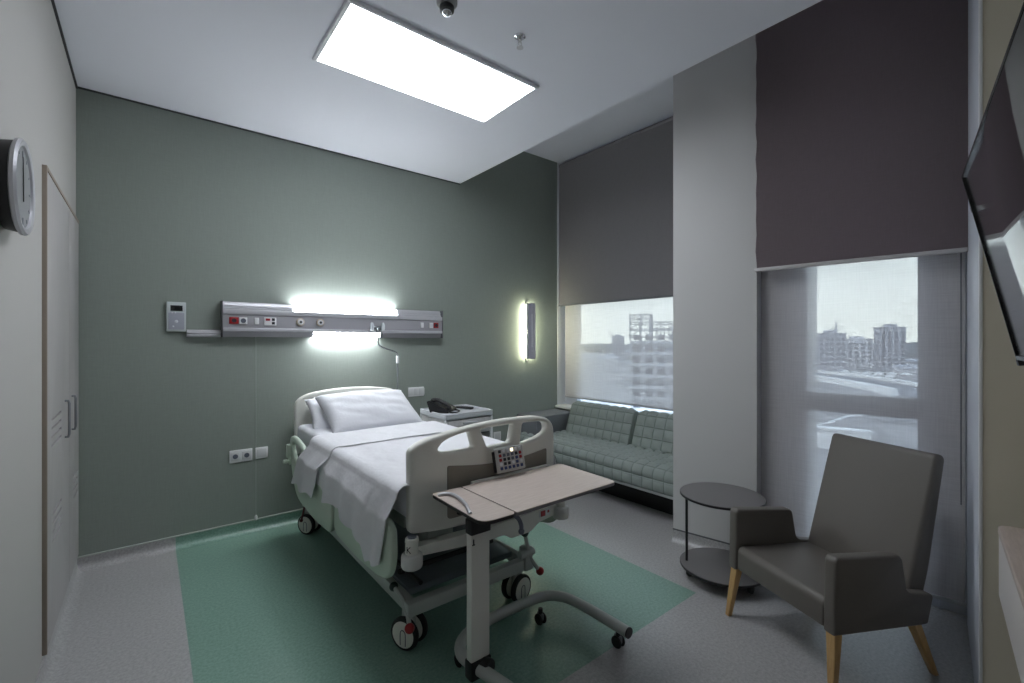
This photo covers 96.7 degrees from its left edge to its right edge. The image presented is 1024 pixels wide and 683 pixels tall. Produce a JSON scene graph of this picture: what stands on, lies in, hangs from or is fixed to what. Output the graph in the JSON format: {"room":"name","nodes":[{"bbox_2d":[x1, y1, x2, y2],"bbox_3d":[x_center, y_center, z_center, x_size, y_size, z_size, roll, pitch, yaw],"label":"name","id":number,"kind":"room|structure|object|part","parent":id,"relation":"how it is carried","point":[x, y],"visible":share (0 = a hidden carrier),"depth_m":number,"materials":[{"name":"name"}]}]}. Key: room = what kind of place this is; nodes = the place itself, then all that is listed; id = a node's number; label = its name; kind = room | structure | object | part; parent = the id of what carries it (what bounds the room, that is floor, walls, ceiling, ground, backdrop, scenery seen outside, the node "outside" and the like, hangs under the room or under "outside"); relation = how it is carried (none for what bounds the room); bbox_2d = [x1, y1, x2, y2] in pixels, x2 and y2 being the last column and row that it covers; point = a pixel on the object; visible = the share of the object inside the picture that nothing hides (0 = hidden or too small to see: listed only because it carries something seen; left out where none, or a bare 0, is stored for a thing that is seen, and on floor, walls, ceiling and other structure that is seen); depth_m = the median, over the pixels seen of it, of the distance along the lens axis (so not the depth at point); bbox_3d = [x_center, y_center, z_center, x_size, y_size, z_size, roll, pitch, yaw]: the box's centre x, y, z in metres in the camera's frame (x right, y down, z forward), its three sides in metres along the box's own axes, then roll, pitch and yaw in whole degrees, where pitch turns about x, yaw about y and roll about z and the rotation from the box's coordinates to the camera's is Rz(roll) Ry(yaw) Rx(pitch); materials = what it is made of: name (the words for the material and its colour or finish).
{"room":"hospital room","nodes":[
{"label":"hospital room","id":0,"kind":"room"},
{"bbox_2d":[0,0,75,682],"bbox_3d":[-1.159,-0.080,0.771,0.120,3.130,5.452,0,0,-39],"label":"wall","id":1,"kind":"structure","parent":0,"point":[38,89],"depth_m":1.71,"materials":[{"name":"grey paint"}]},
{"bbox_2d":[0,138,34,235],"bbox_3d":[-1.605,-0.500,1.469,0.054,0.308,0.308,0,0,-39],"label":"wall clock","id":2,"kind":"object","parent":1,"relation":"attached to","point":[17,181],"visible":1,"depth_m":1.42,"materials":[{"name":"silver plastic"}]},
{"bbox_2d":[42,164,78,655],"bbox_3d":[-2.442,0.300,2.460,0.087,2.159,1.203,0,0,-39],"label":"wardrobe","id":3,"kind":"object","parent":1,"relation":"attached to","point":[60,224],"visible":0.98,"depth_m":2.28,"materials":[{"name":"laminate"}]},
{"bbox_3d":[-2.079,0.301,1.991,0.066,2.157,0.017,0,0,-39],"label":"edge panel","id":4,"kind":"part","parent":3,"relation":"part of","materials":[{"name":"beige wood"}]},
{"bbox_3d":[-2.296,0.307,2.303,0.010,2.131,0.734,0,0,-39],"label":"door","id":5,"kind":"part","parent":3,"relation":"part of","materials":[{"name":"laminate"}]},
{"bbox_3d":[-2.436,-0.770,2.476,0.016,0.018,1.186,0,0,-39],"label":"rail","id":6,"kind":"part","parent":3,"relation":"part of","materials":[{"name":"beige"}]},
{"bbox_3d":[-2.401,0.417,2.459,0.024,0.206,0.012,0,0,-39],"label":"handle","id":7,"kind":"part","parent":3,"relation":"part of","materials":[{"name":"silver metal"}]},
{"bbox_3d":[-2.666,0.307,2.765,0.010,2.131,0.438,0,0,-39],"label":"door","id":8,"kind":"part","parent":3,"relation":"part of","materials":[{"name":"laminate"}]},
{"bbox_3d":[-2.575,0.417,2.678,0.024,0.206,0.012,0,0,-39],"label":"handle","id":9,"kind":"part","parent":3,"relation":"part of","materials":[{"name":"silver metal"}]},
{"bbox_2d":[35,560,86,682],"bbox_3d":[-1.121,1.442,0.865,0.056,0.085,5.352,0,0,-39],"label":"baseboard","id":10,"kind":"structure","parent":1,"relation":"attached to","point":[51,664],"depth_m":2.29,"materials":[{"name":"plastic"}]},
{"bbox_2d":[51,0,459,184],"bbox_3d":[-0.010,-1.639,1.754,2.903,0.012,5.352,0,0,-39],"label":"trim","id":11,"kind":"structure","parent":1,"relation":"attached to","point":[52,1],"depth_m":3.24,"materials":[{"name":"grey"}]},
{"bbox_2d":[76,89,561,556],"bbox_3d":[-1.079,-0.365,4.403,4.783,3.700,0.120,0,0,-39],"label":"wall","id":12,"kind":"structure","parent":0,"point":[171,206],"depth_m":3.56,"materials":[{"name":"green paint"}]},
{"bbox_2d":[166,302,185,331],"bbox_3d":[-2.395,-0.176,3.247,0.112,0.209,0.040,0,0,-39],"label":"thermostat","id":13,"kind":"object","parent":12,"relation":"attached to","point":[175,311],"visible":1,"depth_m":3.23,"materials":[{"name":"grey plastic"}]},
{"bbox_3d":[-2.388,-0.145,3.238,0.092,0.120,0.004,0,0,-39],"label":"plate","id":14,"kind":"part","parent":13,"relation":"part of","materials":[{"name":"grey plastic"}]},
{"bbox_2d":[77,508,304,571],"bbox_3d":[-1.066,1.442,4.300,4.433,0.085,0.056,0,0,-39],"label":"baseboard","id":15,"kind":"structure","parent":12,"relation":"attached to","point":[121,556],"depth_m":3.27,"materials":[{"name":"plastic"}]},
{"bbox_2d":[186,330,220,336],"bbox_3d":[-2.264,-0.060,3.345,0.207,0.054,0.052,0,0,-39],"label":"duct","id":16,"kind":"object","parent":12,"relation":"attached to","point":[189,333],"visible":1,"depth_m":3.32,"materials":[{"name":"silver metal"}]},
{"bbox_2d":[229,448,251,462],"bbox_3d":[-2.089,0.881,3.509,0.153,0.094,0.014,0,0,-39],"label":"wall socket","id":17,"kind":"object","parent":12,"relation":"attached to","point":[235,456],"visible":1,"depth_m":3.50,"materials":[{"name":"white paint"}]},
{"bbox_2d":[255,446,267,458],"bbox_3d":[-1.979,0.878,3.597,0.088,0.087,0.014,0,0,-39],"label":"wall switch","id":18,"kind":"object","parent":12,"relation":"attached to","point":[260,452],"visible":1,"depth_m":3.59,"materials":[{"name":"white paint"}]},
{"bbox_2d":[220,300,442,337],"bbox_3d":[-1.436,-0.168,3.962,1.855,0.270,0.122,0,0,-39],"label":"panel","id":19,"kind":"object","parent":12,"relation":"attached to","point":[237,319],"visible":1,"depth_m":3.79,"materials":[{"name":"grey metal"}]},
{"bbox_2d":[229,317,238,323],"bbox_3d":[-2.076,-0.157,3.399,0.060,0.050,0.014,0,0,-39],"label":"socket","id":20,"kind":"object","parent":19,"relation":"attached to","point":[232,320],"depth_m":3.39,"materials":[{"name":"red plastic"}]},
{"bbox_2d":[239,317,246,323],"bbox_3d":[-2.029,-0.157,3.436,0.052,0.050,0.014,0,0,-39],"label":"socket","id":21,"kind":"object","parent":19,"relation":"attached to","point":[242,320],"depth_m":3.43,"materials":[{"name":"grey plastic"}]},
{"bbox_2d":[254,318,258,323],"bbox_3d":[-1.959,-0.157,3.493,0.030,0.050,0.014,0,0,-39],"label":"light switch","id":22,"kind":"object","parent":19,"relation":"attached to","point":[256,320],"depth_m":3.49,"materials":[{"name":"white paint"}]},
{"bbox_3d":[-1.886,-0.157,3.551,0.086,0.062,0.014,0,0,-39],"label":"data plate","id":23,"kind":"part","parent":19,"relation":"part of","materials":[{"name":"white paint"}]},
{"bbox_2d":[296,318,304,325],"bbox_3d":[-1.710,-0.157,3.681,0.062,0.062,0.026,0,0,-39],"label":"outlet","id":24,"kind":"object","parent":19,"relation":"attached to","point":[299,321],"depth_m":3.67,"materials":[{"name":"white plastic"}]},
{"bbox_2d":[316,319,323,325],"bbox_3d":[-1.590,-0.157,3.777,0.062,0.062,0.026,0,0,-39],"label":"outlet","id":25,"kind":"object","parent":19,"relation":"attached to","point":[319,322],"depth_m":3.77,"materials":[{"name":"white plastic"}]},
{"bbox_3d":[-1.416,-0.223,3.936,1.843,0.036,0.028,0,0,-39],"label":"rail","id":26,"kind":"part","parent":19,"relation":"part of","materials":[{"name":"silver metal"}]},
{"bbox_3d":[-1.416,-0.090,3.936,1.843,0.026,0.028,0,0,-39],"label":"rail","id":27,"kind":"part","parent":19,"relation":"part of","materials":[{"name":"silver metal"}]},
{"bbox_2d":[293,305,396,314],"bbox_3d":[-1.440,-0.266,3.986,0.889,0.058,0.075,0,0,-39],"label":"reading lamp","id":28,"kind":"object","parent":19,"relation":"on","point":[296,308],"depth_m":3.93,"materials":[{"name":"white plastic"}]},
{"bbox_2d":[313,332,379,336],"bbox_3d":[-1.443,-0.064,3.981,0.572,0.050,0.079,0,0,-39],"label":"lamp","id":29,"kind":"object","parent":19,"relation":"attached to","point":[315,334],"depth_m":3.94,"materials":[{"name":"white plastic"}]},
{"bbox_2d":[370,322,398,389],"bbox_3d":[-1.150,0.229,4.111,0.069,0.795,0.282,0,0,44],"label":"flow regulator","id":30,"kind":"object","parent":19,"relation":"hanging from","point":[372,327],"visible":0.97,"depth_m":4.07,"materials":[{"name":"silver metal"}]},
{"bbox_2d":[370,322,373,330],"bbox_3d":[-1.237,-0.131,4.024,0.036,0.076,0.036,0,0,-39],"label":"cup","id":31,"kind":"object","parent":30,"relation":"on","point":[372,324],"depth_m":4.01,"materials":[{"name":"white plastic"}]},
{"bbox_3d":[-1.123,0.010,4.116,0.205,0.251,0.019,0,0,-42],"label":"arm","id":32,"kind":"part","parent":30,"relation":"part of","materials":[{"name":"silver metal"}]},
{"bbox_2d":[408,387,423,396],"bbox_3d":[-0.934,0.489,4.434,0.174,0.088,0.014,0,0,-39],"label":"wall switch","id":33,"kind":"object","parent":12,"relation":"attached to","point":[413,391],"visible":1,"depth_m":4.42,"materials":[{"name":"white paint"}]},
{"bbox_2d":[494,431,500,439],"bbox_3d":[-0.163,1.050,5.050,0.097,0.095,0.014,0,0,-39],"label":"wall switch","id":34,"kind":"object","parent":12,"relation":"attached to","point":[497,435],"visible":0.76,"depth_m":5.05,"materials":[{"name":"white paint"}]},
{"bbox_2d":[525,301,535,361],"bbox_3d":[0.201,-0.117,5.286,0.114,0.705,0.100,0,0,-39],"label":"wall lamp","id":35,"kind":"object","parent":12,"relation":"attached to","point":[530,308],"visible":1,"depth_m":5.24,"materials":[{"name":"grey metal"}]},
{"bbox_3d":[0.178,-0.117,5.319,0.044,0.705,0.020,0,0,-39],"label":"plate","id":36,"kind":"part","parent":35,"relation":"part of","materials":[{"name":"grey plastic"}]},
{"bbox_2d":[54,0,821,182],"bbox_3d":[-0.063,-1.990,1.725,3.023,0.690,5.572,0,0,-39],"label":"ceiling","id":37,"kind":"structure","parent":0,"point":[245,64],"depth_m":2.66,"materials":[{"name":"white paint"}]},
{"bbox_2d":[312,0,538,122],"bbox_3d":[-0.491,-1.635,2.782,1.222,0.020,0.612,0,0,-39],"label":"recessed light","id":38,"kind":"object","parent":37,"relation":"in","point":[364,41],"visible":1,"depth_m":2.68,"materials":[{"name":"white plastic"}]},
{"bbox_2d":[436,0,456,16],"bbox_3d":[-0.314,-1.607,2.195,0.100,0.075,0.100,0,0,-39],"label":"dome security camera","id":39,"kind":"object","parent":37,"relation":"attached to","point":[447,7],"visible":1,"depth_m":2.18,"materials":[{"name":"grey plastic"}]},
{"bbox_2d":[515,33,525,49],"bbox_3d":[0.044,-1.613,2.454,0.060,0.064,0.060,0,0,-39],"label":"sprinkler","id":40,"kind":"object","parent":37,"relation":"attached to","point":[519,36],"visible":1,"depth_m":2.44,"materials":[{"name":"silver metal"}]},
{"bbox_2d":[58,491,973,682],"bbox_3d":[0.638,1.545,2.257,4.783,0.120,5.616,0,0,-39],"label":"floor","id":41,"kind":"structure","parent":0,"point":[284,604],"depth_m":2.37,"materials":[{"name":"plastic"}]},
{"bbox_2d":[283,386,568,650],"bbox_3d":[-0.742,0.936,3.038,1.087,1.098,2.118,0,0,-39],"label":"hospital bed","id":42,"kind":"object","parent":41,"relation":"on","point":[423,549],"visible":0.63,"depth_m":2.29,"materials":[{"name":"white plastic"}]},
{"bbox_3d":[-1.340,0.915,3.023,0.032,0.444,0.992,0,0,-39],"label":"rail","id":43,"kind":"part","parent":42,"relation":"part of","materials":[{"name":"grey plastic"}]},
{"bbox_3d":[-1.368,0.636,3.861,0.888,0.498,0.050,0,0,-39],"label":"headboard","id":44,"kind":"part","parent":42,"relation":"part of","materials":[{"name":"white plastic"}]},
{"bbox_2d":[298,421,425,516],"bbox_3d":[-0.733,0.728,3.067,0.878,0.162,1.935,0,0,-39],"label":"mattress","id":45,"kind":"object","parent":42,"relation":"on","point":[306,433],"visible":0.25,"depth_m":3.26,"materials":[{"name":"white fabric"}]},
{"bbox_2d":[305,398,330,428],"bbox_3d":[-1.279,0.574,3.639,0.660,0.262,0.290,0,0,-36],"label":"pillow","id":46,"kind":"object","parent":45,"relation":"on","point":[319,420],"visible":0.17,"depth_m":3.44,"materials":[{"name":"white fabric"}]},
{"bbox_2d":[314,389,421,432],"bbox_3d":[-1.116,0.546,3.591,0.740,0.303,0.400,0,0,-42],"label":"pillow","id":47,"kind":"object","parent":45,"relation":"on","point":[365,409],"visible":0.9,"depth_m":3.48,"materials":[{"name":"white fabric"}]},
{"bbox_2d":[291,421,555,566],"bbox_3d":[-0.663,0.845,2.917,1.043,0.433,1.639,0,0,-39],"label":"sheet","id":48,"kind":"object","parent":45,"relation":"on","point":[360,473],"visible":0.77,"depth_m":2.55,"materials":[{"name":"white fabric"}]},
{"bbox_3d":[-0.757,0.947,2.294,0.032,0.302,0.788,0,0,-39],"label":"rail","id":49,"kind":"part","parent":42,"relation":"part of","materials":[{"name":"grey plastic"}]},
{"bbox_3d":[-0.586,1.213,2.253,0.044,0.044,0.044,0,0,-39],"label":"green knob","id":50,"kind":"part","parent":42,"relation":"part of","materials":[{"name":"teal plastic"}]},
{"bbox_3d":[-0.470,1.317,2.089,0.046,0.046,0.046,0,0,-39],"label":"red knob","id":51,"kind":"part","parent":42,"relation":"part of","materials":[{"name":"red plastic"}]},
{"bbox_3d":[-0.438,0.911,1.993,0.060,0.108,0.060,0,0,-39],"label":"bumper post","id":52,"kind":"part","parent":42,"relation":"part of","materials":[{"name":"white plastic"}]},
{"bbox_3d":[-0.763,1.256,3.075,0.770,0.067,1.865,0,0,-39],"label":"frame","id":53,"kind":"part","parent":42,"relation":"part of","materials":[{"name":"silver metal"}]},
{"bbox_3d":[-0.118,0.645,2.320,0.894,0.489,0.064,0,0,-39],"label":"footboard","id":54,"kind":"part","parent":42,"relation":"part of","materials":[{"name":"white plastic"}]},
{"bbox_3d":[-0.054,0.710,2.334,0.638,0.250,0.012,0,0,-39],"label":"inset panel","id":55,"kind":"part","parent":42,"relation":"part of","materials":[{"name":"brown"}]},
{"bbox_3d":[-0.013,0.593,2.302,0.174,0.121,0.049,0,0,-36],"label":"control panel","id":56,"kind":"part","parent":42,"relation":"part of","materials":[{"name":"grey plastic"}]},
{"bbox_3d":[0.159,1.300,2.579,0.046,0.046,0.046,0,0,-39],"label":"red knob","id":57,"kind":"part","parent":42,"relation":"part of","materials":[{"name":"red plastic"}]},
{"bbox_3d":[0.027,0.947,2.921,0.032,0.302,0.788,0,0,-39],"label":"rail","id":58,"kind":"part","parent":42,"relation":"part of","materials":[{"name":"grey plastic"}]},
{"bbox_3d":[0.272,0.911,2.561,0.060,0.108,0.060,0,0,-39],"label":"bumper post","id":59,"kind":"part","parent":42,"relation":"part of","materials":[{"name":"white plastic"}]},
{"bbox_2d":[420,404,492,437],"bbox_3d":[-0.493,1.042,4.043,0.490,0.884,0.470,0,0,-39],"label":"base cabinet","id":60,"kind":"object","parent":41,"relation":"on","point":[465,417],"visible":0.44,"depth_m":3.92,"materials":[{"name":"grey"}]},
{"bbox_3d":[-0.672,1.012,3.906,0.018,0.726,0.400,0,0,-39],"label":"panel","id":61,"kind":"part","parent":60,"relation":"part of","materials":[{"name":"laminate"}]},
{"bbox_2d":[427,398,459,412],"bbox_3d":[-0.582,0.549,3.986,0.261,0.127,0.220,0,0,11],"label":"desk telephone","id":62,"kind":"object","parent":60,"relation":"on","point":[438,405],"visible":1,"depth_m":3.90,"materials":[{"name":"black plastic"}]},
{"bbox_2d":[456,406,473,408],"bbox_3d":[-0.432,0.601,4.149,0.170,0.022,0.048,0,0,27],"label":"remote control","id":63,"kind":"object","parent":60,"relation":"on","point":[459,407],"visible":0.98,"depth_m":4.13,"materials":[{"name":"black plastic"}]},
{"bbox_3d":[-0.363,0.721,3.879,0.426,0.128,0.020,0,0,-39],"label":"drawer","id":64,"kind":"part","parent":60,"relation":"part of","materials":[{"name":"laminate"}]},
{"bbox_3d":[-0.352,0.687,3.866,0.140,0.016,0.018,0,0,-39],"label":"drawer handle","id":65,"kind":"part","parent":60,"relation":"part of","materials":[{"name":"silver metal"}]},
{"bbox_3d":[-0.322,1.012,4.186,0.018,0.726,0.400,0,0,-39],"label":"panel","id":66,"kind":"part","parent":60,"relation":"part of","materials":[{"name":"laminate"}]},
{"bbox_3d":[-0.184,1.024,4.024,0.022,0.751,0.022,0,0,-39],"label":"corner post","id":67,"kind":"part","parent":60,"relation":"part of","materials":[{"name":"white paint"}]},
{"bbox_2d":[433,464,632,682],"bbox_3d":[0.086,1.072,2.130,0.852,0.826,0.543,0,0,-39],"label":"table","id":68,"kind":"object","parent":41,"relation":"on","point":[485,502],"visible":1,"depth_m":1.98,"materials":[{"name":"brown wood"}]},
{"bbox_3d":[-0.225,0.669,1.899,0.069,0.020,0.271,0,0,-39],"label":"pull handle","id":69,"kind":"part","parent":68,"relation":"part of","materials":[{"name":"silver metal"}]},
{"bbox_3d":[-0.145,1.085,1.946,0.095,0.600,0.040,0,0,-39],"label":"post","id":70,"kind":"part","parent":68,"relation":"part of","materials":[{"name":"white plastic"}]},
{"bbox_2d":[465,653,494,682],"bbox_3d":[-0.131,1.385,1.934,0.111,0.081,0.090,0,0,-39],"label":"socket","id":71,"kind":"object","parent":68,"relation":"attached to","point":[476,668],"depth_m":1.91,"materials":[{"name":"black plastic"}]},
{"bbox_3d":[0.024,0.748,1.869,0.064,0.100,0.028,0,0,-39],"label":"height lever","id":72,"kind":"part","parent":68,"relation":"part of","materials":[{"name":"grey metal"}]},
{"bbox_2d":[517,401,672,514],"bbox_3d":[0.912,1.081,4.590,0.760,0.808,2.068,0,0,-39],"label":"sofa","id":73,"kind":"object","parent":41,"relation":"on","point":[631,448],"visible":0.75,"depth_m":4.36,"materials":[{"name":"green fabric"}]},
{"bbox_2d":[517,409,569,434],"bbox_3d":[0.398,0.929,5.278,0.615,0.208,0.346,0,0,-39],"label":"armrest","id":74,"kind":"object","parent":73,"relation":"attached to","point":[558,418],"depth_m":5.14,"materials":[{"name":"grey fabric"}]},
{"bbox_3d":[0.836,1.117,4.525,0.560,0.211,2.062,0,0,-39],"label":"seat","id":75,"kind":"part","parent":73,"relation":"part of","materials":[{"name":"green fabric"}]},
{"bbox_3d":[0.950,0.855,4.902,0.225,0.356,0.868,0,0,-39],"label":"backrest","id":76,"kind":"part","parent":73,"relation":"part of","materials":[{"name":"green fabric"}]},
{"bbox_3d":[0.902,1.236,4.581,0.668,0.027,2.068,0,0,-39],"label":"seat","id":77,"kind":"part","parent":73,"relation":"part of","materials":[{"name":"grey"}]},
{"bbox_3d":[1.488,0.855,4.229,0.225,0.356,0.785,0,0,-39],"label":"backrest","id":78,"kind":"part","parent":73,"relation":"part of","materials":[{"name":"green fabric"}]},
{"bbox_2d":[680,482,766,593],"bbox_3d":[1.311,1.219,2.844,0.492,0.531,0.492,0,0,-39],"label":"side table","id":79,"kind":"object","parent":41,"relation":"on","point":[707,564],"visible":0.75,"depth_m":2.82,"materials":[{"name":"grey metal"}]},
{"bbox_2d":[680,547,759,588],"bbox_3d":[1.311,1.405,2.844,0.490,0.020,0.490,0,0,-39],"label":"shelf","id":80,"kind":"object","parent":79,"relation":"attached to","point":[707,564],"depth_m":2.82,"materials":[{"name":"grey metal"}]},
{"bbox_2d":[725,433,943,682],"bbox_3d":[1.585,1.003,2.264,0.719,0.966,0.627,0,0,-14],"label":"armchair","id":81,"kind":"object","parent":41,"relation":"on","point":[862,564],"visible":1,"depth_m":2.17,"materials":[{"name":"grey"}]},
{"bbox_3d":[1.200,1.349,2.460,0.067,0.272,0.059,0,0,-14],"label":"leg","id":82,"kind":"part","parent":81,"relation":"part of","materials":[{"name":"brown wood"}]},
{"bbox_3d":[1.453,1.072,2.519,0.553,0.349,0.054,0,0,-14],"label":"armrest","id":83,"kind":"part","parent":81,"relation":"part of","materials":[{"name":"grey"}]},
{"bbox_3d":[1.495,1.166,2.238,0.484,0.148,0.510,0,0,-14],"label":"seat","id":84,"kind":"part","parent":81,"relation":"part of","materials":[{"name":"grey"}]},
{"bbox_3d":[1.345,1.349,1.907,0.053,0.272,0.045,0,0,-14],"label":"leg","id":85,"kind":"part","parent":81,"relation":"part of","materials":[{"name":"brown wood"}]},
{"bbox_3d":[1.806,0.885,2.316,0.266,0.730,0.524,0,0,-14],"label":"backrest","id":86,"kind":"part","parent":81,"relation":"part of","materials":[{"name":"grey"}]},
{"bbox_3d":[1.591,1.072,1.970,0.553,0.349,0.054,0,0,-14],"label":"armrest","id":87,"kind":"part","parent":81,"relation":"part of","materials":[{"name":"grey"}]},
{"bbox_3d":[1.830,1.364,2.034,0.136,0.243,0.047,0,0,-8],"label":"leg","id":88,"kind":"part","parent":81,"relation":"part of","materials":[{"name":"brown wood"}]},
{"bbox_2d":[524,76,672,163],"bbox_3d":[1.805,-2.275,3.219,1.760,0.120,5.572,0,0,-39],"label":"ceiling","id":89,"kind":"structure","parent":0,"point":[653,105],"depth_m":4.64,"materials":[{"name":"white paint"}]},
{"bbox_2d":[559,116,672,306],"bbox_3d":[1.241,-1.306,4.810,0.062,1.753,2.062,0,0,-39],"label":"blind","id":90,"kind":"object","parent":89,"relation":"hanging from","point":[616,197],"visible":0.6,"depth_m":4.88,"materials":[{"name":"fabric"}]},
{"bbox_2d":[565,297,672,410],"bbox_3d":[1.310,-0.751,4.865,0.044,2.882,2.062,0,0,-39],"label":"blind","id":91,"kind":"object","parent":89,"relation":"hanging from","point":[621,352],"visible":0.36,"depth_m":5.00,"materials":[{"name":"fabric"}]},
{"bbox_2d":[754,0,967,271],"bbox_3d":[1.989,-1.323,2.687,1.006,1.725,0.065,0,0,43],"label":"blind","id":92,"kind":"object","parent":89,"relation":"hanging from","point":[861,125],"visible":0.97,"depth_m":2.63,"materials":[{"name":"brown fabric"}]},
{"bbox_2d":[761,252,965,606],"bbox_3d":[2.047,-0.394,2.749,0.984,3.597,0.050,0,0,43],"label":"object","id":93,"kind":"object","parent":89,"relation":"hanging from","point":[870,350],"visible":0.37,"depth_m":2.70,"materials":[{"name":"fabric"}]},
{"bbox_3d":[2.379,-0.650,2.411,0.006,3.030,0.006,0,0,43],"label":"pull chain","id":94,"kind":"part","parent":93,"relation":"part of","materials":[{"name":"grey metal"}]},
{"bbox_2d":[673,34,760,542],"bbox_3d":[1.843,-0.365,3.617,1.232,3.700,0.559,0,0,-43],"label":"wall","id":95,"kind":"structure","parent":0,"point":[717,288],"depth_m":3.21,"materials":[{"name":"grey paint"}]},
{"bbox_2d":[671,528,729,550],"bbox_3d":[1.398,1.442,3.193,0.562,0.085,0.056,0,0,41],"label":"baseboard","id":96,"kind":"structure","parent":95,"relation":"attached to","point":[678,538],"depth_m":3.28,"materials":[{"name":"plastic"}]},
{"bbox_2d":[931,252,966,614],"bbox_3d":[2.229,-0.265,2.932,1.082,3.900,0.430,0,0,43],"label":"window","id":97,"kind":"structure","parent":95,"relation":"in","point":[941,604],"depth_m":2.47,"materials":[{"name":"grey metal"}]},
{"bbox_2d":[983,0,1023,682],"bbox_3d":[2.451,-0.365,2.002,0.608,3.700,1.210,0,0,43],"label":"wall","id":98,"kind":"structure","parent":0,"point":[1003,379],"depth_m":1.74,"materials":[{"name":"beige paint"}]},
{"bbox_2d":[967,0,977,682],"bbox_3d":[2.120,-0.365,2.088,0.015,3.700,0.825,0,0,43],"label":"trim","id":99,"kind":"structure","parent":98,"relation":"attached to","point":[972,254],"depth_m":2.01,"materials":[{"name":"grey"}]},
{"bbox_2d":[978,0,982,682],"bbox_3d":[1.827,-0.365,1.775,0.010,3.700,0.033,0,0,43],"label":"trim","id":100,"kind":"structure","parent":98,"relation":"attached to","point":[980,2],"depth_m":1.76,"materials":[{"name":"white paint"}]},
{"bbox_3d":[1.514,1.135,4.766,0.240,0.700,2.552,0,0,-39],"label":"wall","id":101,"kind":"structure","parent":0,"visible":0},
{"bbox_2d":[555,163,580,409],"bbox_3d":[1.397,-0.695,4.737,0.260,3.040,2.454,0,0,-39],"label":"window","id":102,"kind":"structure","parent":101,"relation":"in","point":[563,402],"depth_m":5.65,"materials":[{"name":"grey"}]},
{"bbox_3d":[1.355,0.798,4.741,0.200,0.030,2.392,0,0,-39],"label":"sill","id":103,"kind":"part","parent":102,"relation":"part of","materials":[{"name":"white paint"}]},
{"bbox_3d":[1.155,-0.365,0.245,0.120,3.700,3.130,0,0,43],"label":"wall","id":104,"kind":"structure","parent":0,"visible":0},
{"bbox_2d":[962,2,1023,365],"bbox_3d":[0.993,-0.166,0.582,0.573,0.436,0.742,0,0,43],"label":"television","id":105,"kind":"object","parent":104,"relation":"attached to","point":[993,173],"visible":1,"depth_m":0.79,"materials":[{"name":"black plastic"}]},
{"bbox_2d":[998,526,1023,682],"bbox_3d":[1.171,0.765,0.687,0.456,0.240,2.200,0,0,43],"label":"desk","id":106,"kind":"object","parent":104,"relation":"attached to","point":[1011,539],"visible":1,"depth_m":1.34,"materials":[{"name":"laminate"}]},
{"label":"outside","id":107,"kind":"structure","parent":0,"visible":0},
{"bbox_2d":[581,399,628,407],"bbox_3d":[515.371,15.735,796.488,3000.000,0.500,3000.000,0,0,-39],"label":"ground","id":108,"kind":"structure","parent":107,"point":[596,402],"depth_m":113.68,"materials":[{"name":"white"}]},
{"bbox_2d":[629,405,672,413],"bbox_3d":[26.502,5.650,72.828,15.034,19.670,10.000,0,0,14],"label":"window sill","id":109,"kind":"object","parent":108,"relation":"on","point":[639,409],"visible":0.02,"depth_m":69.34,"materials":[{"name":"white"}]}
]}

